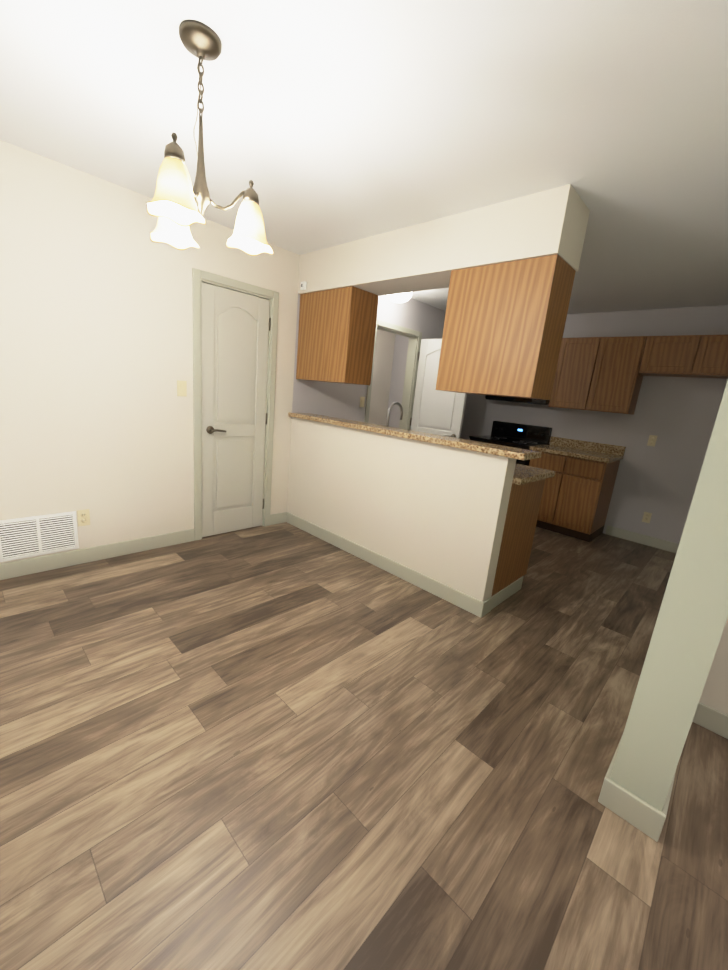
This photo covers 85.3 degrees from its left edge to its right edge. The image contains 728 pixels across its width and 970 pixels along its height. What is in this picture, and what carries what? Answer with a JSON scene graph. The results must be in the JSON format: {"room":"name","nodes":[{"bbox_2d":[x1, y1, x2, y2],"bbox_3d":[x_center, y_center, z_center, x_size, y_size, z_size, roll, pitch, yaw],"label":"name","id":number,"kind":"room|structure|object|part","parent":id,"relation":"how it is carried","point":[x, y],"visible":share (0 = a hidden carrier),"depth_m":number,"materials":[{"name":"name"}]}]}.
{"room":"dining room","nodes":[
{"label":"dining room","id":0,"kind":"room"},
{"bbox_2d":[0,140,445,563],"bbox_3d":[-1.572,-0.699,2.868,0.120,2.440,8.520,18,18,41],"label":"wall","id":1,"kind":"structure","parent":0,"point":[96,341],"depth_m":2.62,"materials":[{"name":"beige paint"}]},
{"bbox_2d":[0,511,78,561],"bbox_3d":[-2.096,0.328,2.552,0.010,0.270,0.410,18,18,41],"label":"air vent","id":2,"kind":"object","parent":1,"relation":"in","point":[25,537],"visible":1,"depth_m":2.54,"materials":[{"name":"white metal"}]},
{"bbox_2d":[77,509,89,525],"bbox_3d":[-1.919,0.225,2.708,0.008,0.114,0.070,18,18,41],"label":"outlet","id":3,"kind":"object","parent":1,"relation":"attached to","point":[83,516],"visible":1,"depth_m":2.71,"materials":[{"name":"beige plastic"}]},
{"bbox_2d":[0,529,194,579],"bbox_3d":[-3.004,0.652,1.682,0.014,0.105,4.565,18,18,41],"label":"baseboard","id":4,"kind":"structure","parent":1,"relation":"attached to","point":[13,569],"depth_m":2.78,"materials":[{"name":"beige paint"}]},
{"bbox_2d":[177,380,186,395],"bbox_3d":[-1.369,-0.726,2.976,0.012,0.114,0.070,18,18,41],"label":"light switch","id":5,"kind":"object","parent":1,"relation":"attached to","point":[181,388],"visible":1,"depth_m":2.97,"materials":[{"name":"beige plastic"}]},
{"bbox_2d":[202,282,270,536],"bbox_3d":[-1.082,-0.555,3.360,0.104,2.013,0.596,18,18,41],"label":"closet door","id":6,"kind":"structure","parent":1,"relation":"in","point":[236,326],"depth_m":3.33,"materials":[{"name":"grey paint"}]},
{"bbox_2d":[192,268,421,540],"bbox_3d":[-0.408,-0.713,4.120,0.154,2.107,2.792,18,18,41],"label":"door frame","id":7,"kind":"structure","parent":1,"relation":"attached to","point":[199,277],"depth_m":3.38,"materials":[{"name":"beige paint"}]},
{"bbox_2d":[359,397,364,406],"bbox_3d":[-0.018,-0.917,4.368,0.012,0.114,0.070,18,18,41],"label":"light switch","id":8,"kind":"object","parent":1,"relation":"attached to","point":[362,400],"visible":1,"depth_m":4.36,"materials":[{"name":"beige plastic"}]},
{"bbox_2d":[410,339,466,437],"bbox_3d":[0.847,-0.718,4.808,0.720,2.020,0.104,18,18,41],"label":"kitchen door","id":9,"kind":"structure","parent":1,"relation":"in","point":[438,412],"depth_m":4.77,"materials":[{"name":"white paint"}]},
{"bbox_2d":[0,522,727,969],"bbox_3d":[0.017,0.871,2.308,9.600,0.050,9.800,18,18,41],"label":"floor","id":10,"kind":"structure","parent":0,"point":[282,746],"depth_m":1.43,"materials":[{"name":"plastic"}]},
{"bbox_2d":[386,402,554,609],"bbox_3d":[0.366,-0.049,3.414,2.180,1.287,0.608,18,18,41],"label":"base cabinet","id":11,"kind":"object","parent":10,"relation":"on","point":[526,493],"visible":0.12,"depth_m":2.73,"materials":[{"name":"brown wood"}]},
{"bbox_2d":[469,421,551,465],"bbox_3d":[1.758,-0.209,5.001,0.761,1.125,0.710,18,18,41],"label":"range","id":12,"kind":"object","parent":10,"relation":"on","point":[520,436],"visible":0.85,"depth_m":4.96,"materials":[{"name":"black metal"}]},
{"bbox_2d":[529,436,625,541],"bbox_3d":[2.343,0.013,4.527,0.800,1.020,0.628,18,18,41],"label":"base cabinet","id":13,"kind":"object","parent":10,"relation":"on","point":[577,493],"visible":0.85,"depth_m":4.29,"materials":[{"name":"brown wood"}]},
{"bbox_2d":[530,436,625,462],"bbox_3d":[2.384,-0.411,4.426,0.800,0.143,0.628,18,18,41],"label":"countertop","id":14,"kind":"structure","parent":13,"relation":"on","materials":[{"name":"stone"}]},
{"bbox_2d":[0,0,727,313],"bbox_3d":[0.246,-1.542,1.735,9.600,0.050,9.800,18,18,41],"label":"ceiling","id":15,"kind":"structure","parent":0,"point":[328,123],"depth_m":1.60,"materials":[{"name":"white paint"}]},
{"bbox_2d":[147,20,272,255],"bbox_3d":[-0.580,-1.211,1.416,0.459,0.597,0.477,18,18,41],"label":"pendant chandelier","id":16,"kind":"object","parent":15,"relation":"hanging from","point":[175,202],"visible":1,"depth_m":1.35,"materials":[{"name":"white glass"}]},
{"bbox_3d":[-0.600,-0.998,1.467,0.459,0.158,0.477,18,18,41],"label":"lamp shade","id":17,"kind":"part","parent":16,"relation":"part of","materials":[{"name":"white glass"}]},
{"bbox_2d":[387,292,411,302],"bbox_3d":[0.363,-1.985,4.110,0.280,0.162,0.280,18,18,41],"label":"kitchen ceiling light","id":18,"kind":"object","parent":15,"relation":"attached to","point":[400,298],"visible":0.35,"depth_m":4.05,"materials":[{"name":"white glass"}]},
{"bbox_2d":[298,184,589,295],"bbox_3d":[0.338,-1.613,2.856,2.215,0.310,0.340,18,18,41],"label":"soffit beam","id":19,"kind":"structure","parent":15,"relation":"attached to","point":[430,255],"depth_m":2.44,"materials":[{"name":"beige paint"}]},
{"bbox_2d":[300,281,306,289],"bbox_3d":[-0.524,-1.724,3.420,0.065,0.065,0.024,18,18,41],"label":"sensor box","id":20,"kind":"object","parent":19,"relation":"attached to","point":[303,285],"visible":1,"depth_m":3.41,"materials":[{"name":"white paint"}]},
{"bbox_2d":[296,286,378,384],"bbox_3d":[-0.248,-1.279,3.480,0.660,0.728,0.324,18,18,41],"label":"upper cabinet","id":21,"kind":"object","parent":19,"relation":"attached to","point":[336,333],"visible":0.98,"depth_m":3.30,"materials":[{"name":"brown wood"}]},
{"bbox_2d":[436,254,575,399],"bbox_3d":[0.852,-0.932,2.460,0.640,0.728,0.324,18,18,41],"label":"upper cabinet","id":22,"kind":"object","parent":19,"relation":"attached to","point":[504,326],"visible":1,"depth_m":2.29,"materials":[{"name":"brown wood"}]},
{"bbox_2d":[368,329,395,425],"bbox_3d":[-0.601,-1.275,5.683,0.120,2.440,2.800,18,18,41],"label":"wall","id":23,"kind":"structure","parent":0,"point":[382,368],"depth_m":6.38,"materials":[{"name":"beige paint"}]},
{"bbox_2d":[287,417,727,714],"bbox_3d":[1.695,-0.087,1.603,6.500,2.440,0.120,18,18,41],"label":"wall","id":24,"kind":"structure","parent":0,"point":[437,512],"depth_m":2.85,"materials":[{"name":"beige paint"}]},
{"bbox_2d":[284,512,487,617],"bbox_3d":[-0.007,0.562,3.261,2.164,0.105,0.017,18,18,41],"label":"baseboard","id":25,"kind":"structure","parent":24,"relation":"attached to","point":[479,608],"depth_m":3.01,"materials":[{"name":"beige paint"}]},
{"bbox_2d":[288,412,541,459],"bbox_3d":[0.182,-0.423,3.057,2.258,0.038,0.255,18,18,41],"label":"bar","id":26,"kind":"object","parent":24,"relation":"on","point":[499,450],"visible":1,"depth_m":2.70,"materials":[{"name":"beige stone"}]},
{"bbox_2d":[696,702,727,738],"bbox_3d":[2.682,1.412,0.763,3.300,0.105,0.017,18,18,41],"label":"baseboard","id":27,"kind":"structure","parent":24,"relation":"attached to","point":[716,721],"depth_m":1.78,"materials":[{"name":"beige paint"}]},
{"bbox_2d":[388,305,727,543],"bbox_3d":[3.170,-0.555,4.168,8.000,2.440,0.120,18,18,41],"label":"wall","id":28,"kind":"structure","parent":0,"point":[676,416],"depth_m":4.23,"materials":[{"name":"grey paint"}]},
{"bbox_2d":[485,395,548,404],"bbox_3d":[1.951,-1.222,4.864,0.755,0.407,0.436,18,18,41],"label":"range hood","id":29,"kind":"object","parent":28,"relation":"attached to","point":[520,400],"visible":0.19,"depth_m":4.75,"materials":[{"name":"black metal"}]},
{"bbox_2d":[548,336,646,414],"bbox_3d":[2.563,-1.204,4.350,0.800,0.760,0.324,18,18,41],"label":"upper cabinet","id":30,"kind":"object","parent":28,"relation":"attached to","point":[600,374],"visible":1,"depth_m":4.20,"materials":[{"name":"brown wood"}]},
{"bbox_2d":[605,526,678,552],"bbox_3d":[3.096,0.609,4.311,0.810,0.105,0.017,18,18,41],"label":"baseboard","id":31,"kind":"structure","parent":28,"relation":"attached to","point":[665,545],"depth_m":4.34,"materials":[{"name":"beige paint"}]},
{"bbox_2d":[642,512,651,522],"bbox_3d":[3.075,0.354,4.300,0.070,0.114,0.008,18,18,41],"label":"electrical outlet plate","id":32,"kind":"object","parent":28,"relation":"attached to","point":[646,517],"visible":1,"depth_m":4.30,"materials":[{"name":"beige plastic"}]},
{"bbox_2d":[647,435,656,446],"bbox_3d":[3.058,-0.470,4.197,0.070,0.114,0.008,18,18,41],"label":"outlet","id":33,"kind":"object","parent":28,"relation":"attached to","point":[652,439],"visible":1,"depth_m":4.20,"materials":[{"name":"beige plastic"}]},
{"bbox_2d":[638,334,727,378],"bbox_3d":[3.172,-1.216,3.756,0.840,0.350,0.324,18,18,41],"label":"upper cabinet","id":34,"kind":"object","parent":28,"relation":"attached to","point":[700,356],"visible":1,"depth_m":3.70,"materials":[{"name":"brown wood"}]},
{"bbox_2d":[610,380,727,811],"bbox_3d":[2.299,-0.218,2.399,0.150,2.440,3.680,18,18,41],"label":"wall","id":35,"kind":"structure","parent":0,"point":[692,617],"depth_m":1.21,"materials":[{"name":"grey paint"}]},
{"bbox_2d":[598,732,623,807],"bbox_3d":[2.127,0.895,2.718,0.017,0.105,3.694,18,18,41],"label":"baseboard","id":36,"kind":"structure","parent":35,"relation":"attached to","point":[608,790],"depth_m":1.40,"materials":[{"name":"beige paint"}]},
{"bbox_2d":[644,712,695,841],"bbox_3d":[1.226,1.084,1.560,0.017,0.105,0.754,18,18,41],"label":"baseboard","id":37,"kind":"structure","parent":35,"relation":"attached to","point":[656,818],"depth_m":1.30,"materials":[{"name":"beige paint"}]}
]}

